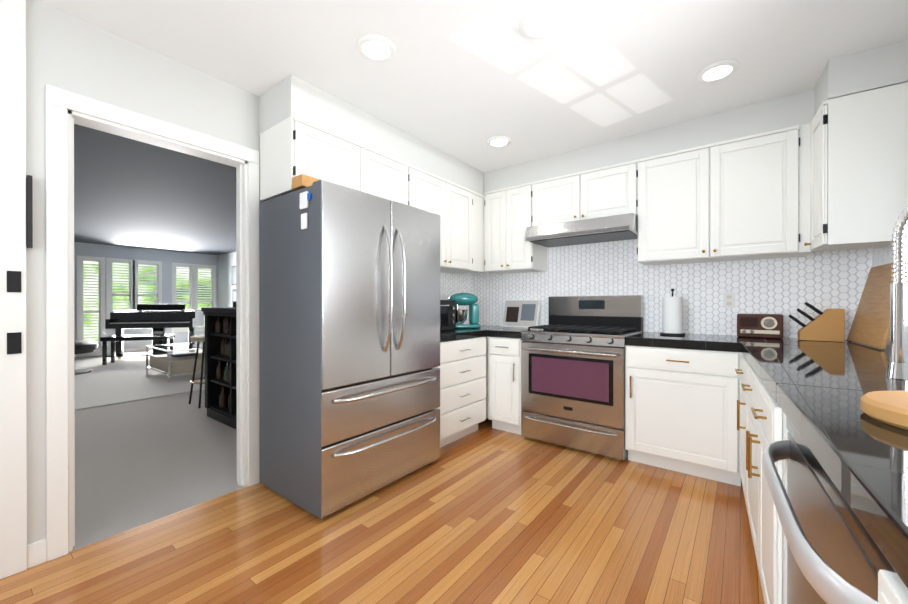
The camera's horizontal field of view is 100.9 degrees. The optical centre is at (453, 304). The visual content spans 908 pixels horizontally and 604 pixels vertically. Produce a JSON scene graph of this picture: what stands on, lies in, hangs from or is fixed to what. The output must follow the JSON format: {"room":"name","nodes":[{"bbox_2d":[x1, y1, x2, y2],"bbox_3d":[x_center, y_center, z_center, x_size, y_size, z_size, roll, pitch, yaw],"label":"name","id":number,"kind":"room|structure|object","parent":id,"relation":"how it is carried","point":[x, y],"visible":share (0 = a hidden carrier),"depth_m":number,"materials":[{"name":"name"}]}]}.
{"room":"kitchen","nodes":[
{"label":"kitchen","id":0,"kind":"room"},
{"bbox_2d":[74,242,213,349],"bbox_3d":[-8.712,-0.109,7.409,0.120,2.480,7.170,0,0,38],"label":"wall","id":1,"kind":"structure","parent":0,"point":[166,257],"depth_m":8.96,"materials":[{"name":"white paint"}]},
{"bbox_2d":[74,347,152,356],"bbox_3d":[-8.668,1.081,7.359,0.014,0.100,7.200,0,0,38],"label":"baseboard","id":2,"kind":"structure","parent":1,"relation":"attached to","point":[133,350],"depth_m":8.49,"materials":[{"name":"white"}]},
{"bbox_2d":[77,256,215,351],"bbox_3d":[-7.324,-0.007,9.152,0.072,2.110,2.695,0,0,38],"label":"blinds","id":3,"kind":"object","parent":1,"relation":"attached to","point":[193,285],"visible":0.73,"depth_m":8.77,"materials":[{"name":"white plastic"}]},
{"bbox_2d":[73,350,243,549],"bbox_3d":[-5.215,1.166,4.725,9.100,0.060,7.630,0,0,38],"label":"floor","id":4,"kind":"structure","parent":0,"point":[140,462],"depth_m":2.71,"materials":[{"name":"grey carpet"}]},
{"bbox_2d":[74,350,204,409],"bbox_3d":[-5.864,1.128,5.866,5.080,0.012,4.650,0,0,38],"label":"living room rug","id":5,"kind":"object","parent":4,"relation":"on","point":[124,379],"visible":0.33,"depth_m":5.41,"materials":[{"name":"white carpet"}]},
{"bbox_2d":[74,340,97,374],"bbox_3d":[-6.298,0.856,6.105,0.720,0.530,0.720,0,0,38],"label":"chair","id":6,"kind":"object","parent":5,"relation":"on","point":[84,346],"visible":0.33,"depth_m":6.09,"materials":[{"name":"black leather"}]},
{"bbox_2d":[100,334,174,364],"bbox_3d":[-6.081,0.859,7.238,1.050,0.520,0.380,0,0,-18],"label":"piano bench","id":7,"kind":"object","parent":5,"relation":"on","point":[165,338],"visible":0.75,"depth_m":7.12,"materials":[{"name":"black wood"}]},
{"bbox_2d":[105,304,203,358],"bbox_3d":[-6.448,0.551,8.385,1.480,1.130,1.550,0,0,-18],"label":"grand piano","id":8,"kind":"object","parent":5,"relation":"on","point":[158,319],"visible":0.9,"depth_m":7.84,"materials":[{"name":"black wood"}]},
{"bbox_2d":[146,342,204,382],"bbox_3d":[-4.277,0.891,6.027,1.122,0.460,0.822,0,0,38],"label":"coffee table","id":9,"kind":"object","parent":5,"relation":"on","point":[176,361],"visible":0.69,"depth_m":5.71,"materials":[{"name":"silver metal"}]},
{"bbox_2d":[189,335,204,407],"bbox_3d":[-2.819,0.747,4.314,0.366,0.780,0.366,0,0,38],"label":"bar stool","id":10,"kind":"object","parent":4,"relation":"on","point":[198,339],"visible":0.4,"depth_m":4.18,"materials":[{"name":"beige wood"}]},
{"bbox_2d":[201,302,236,429],"bbox_3d":[-1.962,0.554,3.656,1.160,1.170,0.500,0,0,38],"label":"bar cabinet","id":11,"kind":"object","parent":4,"relation":"on","point":[220,369],"visible":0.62,"depth_m":3.75,"materials":[{"name":"black wood"}]},
{"bbox_2d":[214,252,235,306],"bbox_3d":[-3.001,-0.109,7.637,8.900,2.480,0.150,0,0,38],"label":"wall","id":12,"kind":"structure","parent":0,"point":[224,263],"depth_m":9.96,"materials":[{"name":"white paint"}]},
{"bbox_2d":[232,266,235,285],"bbox_3d":[-5.560,-0.743,9.525,0.400,0.500,0.027,0,0,38],"label":"framed picture","id":13,"kind":"object","parent":12,"relation":"attached to","point":[233,283],"depth_m":9.56,"materials":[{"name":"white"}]},
{"bbox_2d":[232,289,235,302],"bbox_3d":[-5.520,-0.223,9.496,0.400,0.340,0.027,0,0,38],"label":"framed picture","id":14,"kind":"object","parent":12,"relation":"attached to","point":[233,290],"depth_m":9.56,"materials":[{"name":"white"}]},
{"bbox_2d":[0,418,764,603],"bbox_3d":[0.089,1.174,1.123,3.700,0.060,5.420,0,0,38],"label":"floor","id":15,"kind":"structure","parent":0,"point":[485,513],"depth_m":1.78,"materials":[{"name":"brown wood"}]},
{"bbox_2d":[259,180,439,518],"bbox_3d":[-0.638,0.240,2.503,0.754,1.799,0.983,0,0,38],"label":"fridge","id":16,"kind":"object","parent":15,"relation":"on","point":[349,332],"visible":1,"depth_m":2.17,"materials":[{"name":"grey metal"}]},
{"bbox_2d":[292,174,320,189],"bbox_3d":[-0.845,-0.694,2.157,0.105,0.066,0.128,0,0,38],"label":"box","id":17,"kind":"object","parent":16,"relation":"on","point":[300,181],"visible":0.54,"depth_m":2.11,"materials":[{"name":"orange cardboard"}]},
{"bbox_2d":[437,337,485,447],"bbox_3d":[-0.170,0.715,3.245,0.679,0.848,0.738,0,0,38],"label":"base cabinet","id":18,"kind":"object","parent":15,"relation":"on","point":[462,367],"visible":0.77,"depth_m":3.06,"materials":[{"name":"white wood"}]},
{"bbox_2d":[485,337,521,434],"bbox_3d":[0.369,0.714,3.719,0.957,0.848,0.695,0,0,38],"label":"base cabinet","id":19,"kind":"object","parent":15,"relation":"on","point":[503,385],"visible":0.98,"depth_m":3.29,"materials":[{"name":"white wood"}]},
{"bbox_2d":[440,325,531,341],"bbox_3d":[0.148,0.259,3.433,0.962,0.060,1.425,0,0,38],"label":"countertop","id":20,"kind":"structure","parent":19,"relation":"on","point":[486,331],"depth_m":3.29,"materials":[{"name":"black stone"}]},
{"bbox_2d":[440,300,455,330],"bbox_3d":[-0.246,0.093,3.327,0.422,0.270,0.400,0,0,38],"label":"toaster oven","id":21,"kind":"object","parent":20,"relation":"on","point":[447,315],"visible":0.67,"depth_m":3.28,"materials":[{"name":"black metal"}]},
{"bbox_2d":[447,293,480,328],"bbox_3d":[0.104,0.055,3.650,0.288,0.345,0.318,0,0,38],"label":"stand mixer","id":22,"kind":"object","parent":20,"relation":"on","point":[466,299],"visible":0.79,"depth_m":3.60,"materials":[{"name":"teal metal"}]},
{"bbox_2d":[502,299,539,327],"bbox_3d":[0.682,0.088,3.831,0.400,0.283,0.080,0,0,38],"label":"framed picture","id":23,"kind":"object","parent":20,"relation":"on","point":[520,313],"visible":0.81,"depth_m":3.82,"materials":[{"name":"white plastic"}]},
{"bbox_2d":[521,295,642,459],"bbox_3d":[1.073,0.529,3.166,0.824,1.219,0.715,0,0,38],"label":"range","id":24,"kind":"object","parent":15,"relation":"on","point":[573,374],"visible":0.94,"depth_m":2.96,"materials":[{"name":"silver metal"}]},
{"bbox_2d":[625,345,742,486],"bbox_3d":[1.679,0.716,2.734,0.658,0.848,0.661,0,0,38],"label":"base cabinet","id":25,"kind":"object","parent":15,"relation":"on","point":[681,410],"visible":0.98,"depth_m":2.43,"materials":[{"name":"white wood"}]},
{"bbox_2d":[625,332,732,350],"bbox_3d":[1.660,0.260,2.757,0.600,0.060,0.656,0,0,38],"label":"countertop","id":26,"kind":"structure","parent":25,"relation":"on","point":[711,342],"depth_m":2.56,"materials":[{"name":"black stone"}]},
{"bbox_2d":[660,289,684,334],"bbox_3d":[1.683,0.052,2.885,0.170,0.354,0.170,0,0,38],"label":"paper towel holder","id":27,"kind":"object","parent":26,"relation":"on","point":[672,315],"visible":1,"depth_m":2.83,"materials":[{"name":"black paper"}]},
{"bbox_2d":[735,359,756,374],"bbox_3d":[1.606,0.719,1.459,0.781,0.848,0.695,0,0,38],"label":"base cabinet","id":28,"kind":"object","parent":15,"relation":"on","point":[745,367],"depth_m":1.95,"materials":[{"name":"white wood"}]},
{"bbox_2d":[721,335,907,588],"bbox_3d":[0.935,0.265,0.479,1.024,0.060,5.151,0,0,38],"label":"countertop","id":29,"kind":"structure","parent":28,"relation":"on","point":[817,390],"depth_m":0.78,"materials":[{"name":"black stone"}]},
{"bbox_2d":[737,314,782,338],"bbox_3d":[2.141,0.147,2.627,0.250,0.165,0.132,0,0,38],"label":"radio","id":30,"kind":"object","parent":29,"relation":"on","point":[760,325],"visible":1,"depth_m":2.58,"materials":[{"name":"red"}]},
{"bbox_2d":[789,302,844,341],"bbox_3d":[2.336,0.105,2.426,0.256,0.249,0.117,0,0,38],"label":"knife block","id":31,"kind":"object","parent":29,"relation":"on","point":[827,325],"visible":1,"depth_m":2.36,"materials":[{"name":"brown wood"}]},
{"bbox_2d":[847,259,907,349],"bbox_3d":[2.388,-0.001,2.112,0.124,0.459,0.560,0,0,34],"label":"cutting board","id":32,"kind":"object","parent":29,"relation":"on","point":[870,326],"visible":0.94,"depth_m":2.11,"materials":[{"name":"brown wood"}]},
{"bbox_2d":[860,391,907,429],"bbox_3d":[0.994,0.214,0.702,0.315,0.038,0.316,0,0,38],"label":"round board","id":33,"kind":"object","parent":29,"relation":"on","point":[889,407],"visible":1,"depth_m":0.75,"materials":[{"name":"brown wood"}]},
{"bbox_2d":[885,205,907,379],"bbox_3d":[1.482,-0.061,1.136,0.230,0.587,0.238,0,0,38],"label":"spring faucet","id":34,"kind":"object","parent":29,"relation":"on","point":[897,366],"visible":1,"depth_m":1.18,"materials":[{"name":"silver metal"}]},
{"bbox_2d":[735,371,788,603],"bbox_3d":[1.324,0.720,1.092,0.781,0.848,0.483,0,0,38],"label":"base cabinet","id":35,"kind":"object","parent":15,"relation":"on","point":[763,422],"depth_m":1.33,"materials":[{"name":"white wood"}]},
{"bbox_2d":[762,416,895,603],"bbox_3d":[0.980,0.721,0.585,0.740,0.847,0.770,0,0,34],"label":"dishwasher","id":36,"kind":"object","parent":15,"relation":"on","point":[835,555],"visible":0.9,"depth_m":0.68,"materials":[{"name":"silver metal"}]},
{"bbox_2d":[878,569,907,603],"bbox_3d":[0.474,0.722,-0.269,0.835,0.848,1.239,0,0,38],"label":"base cabinet","id":37,"kind":"object","parent":15,"relation":"on","point":[891,589],"depth_m":0.41,"materials":[{"name":"white wood"}]},
{"bbox_2d":[26,0,907,544],"bbox_3d":[-0.203,-0.096,0.872,3.780,2.480,7.630,0,0,38],"label":"wall","id":38,"kind":"structure","parent":0,"point":[76,56],"depth_m":2.04,"materials":[{"name":"white paint"}]},
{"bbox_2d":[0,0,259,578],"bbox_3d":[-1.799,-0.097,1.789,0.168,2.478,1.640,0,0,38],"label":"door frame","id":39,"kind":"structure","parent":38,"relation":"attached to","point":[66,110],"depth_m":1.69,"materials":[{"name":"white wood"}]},
{"bbox_2d":[260,116,411,205],"bbox_3d":[-0.797,-0.892,2.656,0.399,0.404,0.950,0,0,38],"label":"upper cabinet","id":40,"kind":"object","parent":38,"relation":"attached to","point":[291,147],"depth_m":2.36,"materials":[{"name":"white wood"}]},
{"bbox_2d":[412,165,475,271],"bbox_3d":[-0.263,-0.713,3.351,0.399,0.765,0.929,0,0,38],"label":"upper cabinet","id":41,"kind":"object","parent":38,"relation":"attached to","point":[455,204],"depth_m":3.34,"materials":[{"name":"white wood"}]},
{"bbox_2d":[442,192,484,273],"bbox_3d":[0.072,-0.714,3.787,0.399,0.765,0.288,0,0,38],"label":"upper cabinet","id":42,"kind":"object","parent":38,"relation":"attached to","point":[479,198],"depth_m":3.75,"materials":[{"name":"white wood"}]},
{"bbox_2d":[483,181,546,273],"bbox_3d":[0.633,-0.730,3.731,0.602,0.797,0.351,0,0,38],"label":"upper cabinet","id":43,"kind":"object","parent":38,"relation":"attached to","point":[508,212],"depth_m":3.59,"materials":[{"name":"white wood"}]},
{"bbox_2d":[539,159,638,225],"bbox_3d":[1.173,-0.914,3.315,0.889,0.426,0.351,0,0,38],"label":"upper cabinet","id":44,"kind":"object","parent":38,"relation":"attached to","point":[610,190],"depth_m":3.12,"materials":[{"name":"white wood"}]},
{"bbox_2d":[524,213,637,247],"bbox_3d":[1.128,-0.629,3.256,0.885,0.135,0.502,0,0,38],"label":"range hood","id":45,"kind":"object","parent":44,"relation":"attached to","point":[620,227],"visible":0.83,"depth_m":3.08,"materials":[{"name":"silver metal"}]},
{"bbox_2d":[440,239,907,344],"bbox_3d":[0.023,-0.217,1.254,3.433,1.000,5.211,0,0,38],"label":"backsplash","id":46,"kind":"structure","parent":38,"relation":"attached to","point":[822,281],"depth_m":2.98,"materials":[{"name":"tile"}]},
{"bbox_2d":[723,292,734,307],"bbox_3d":[2.086,-0.035,2.838,0.075,0.120,0.007,0,0,38],"label":"electrical outlet plate","id":47,"kind":"object","parent":46,"relation":"attached to","point":[728,299],"visible":1,"depth_m":2.84,"materials":[{"name":"white plastic"}]},
{"bbox_2d":[637,123,811,265],"bbox_3d":[1.892,-0.728,2.763,1.053,0.797,0.351,0,0,38],"label":"upper cabinet","id":48,"kind":"object","parent":38,"relation":"attached to","point":[742,198],"depth_m":2.56,"materials":[{"name":"white wood"}]},
{"bbox_2d":[804,82,907,251],"bbox_3d":[2.252,-0.727,2.114,0.371,0.797,0.335,0,0,34],"label":"upper cabinet","id":49,"kind":"object","parent":38,"relation":"attached to","point":[858,170],"visible":1,"depth_m":1.99,"materials":[{"name":"white wood"}]},
{"bbox_2d":[36,0,907,254],"bbox_3d":[-3.716,-1.381,3.568,12.720,0.080,7.470,0,0,38],"label":"ceiling","id":50,"kind":"structure","parent":0,"point":[464,81],"depth_m":2.10,"materials":[{"name":"white paint"}]},
{"bbox_2d":[356,34,395,61],"bbox_3d":[-0.406,-1.331,1.952,0.200,0.014,0.200,0,0,38],"label":"recessed light","id":51,"kind":"object","parent":50,"relation":"in","point":[374,47],"visible":1,"depth_m":1.94,"materials":[{"name":"white plastic"}]},
{"bbox_2d":[487,136,510,147],"bbox_3d":[0.367,-1.333,3.073,0.200,0.014,0.200,0,0,38],"label":"recessed light","id":52,"kind":"object","parent":50,"relation":"in","point":[499,141],"visible":0.98,"depth_m":3.06,"materials":[{"name":"white plastic"}]},
{"bbox_2d":[519,7,561,38],"bbox_3d":[0.408,-1.331,1.781,0.200,0.014,0.200,0,0,38],"label":"recessed light","id":53,"kind":"object","parent":50,"relation":"in","point":[540,22],"visible":0.98,"depth_m":1.76,"materials":[{"name":"white plastic"}]},
{"bbox_2d":[697,60,738,82],"bbox_3d":[1.509,-1.331,2.146,0.200,0.014,0.200,0,0,38],"label":"recessed light","id":54,"kind":"object","parent":50,"relation":"in","point":[718,71],"visible":1,"depth_m":2.13,"materials":[{"name":"white plastic"}]},
{"label":"outside","id":55,"kind":"structure","parent":0,"visible":0},
{"bbox_2d":[83,261,210,341],"bbox_3d":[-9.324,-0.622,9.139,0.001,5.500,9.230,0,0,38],"label":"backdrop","id":56,"kind":"structure","parent":55,"point":[146,298],"depth_m":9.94,"materials":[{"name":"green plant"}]}
]}

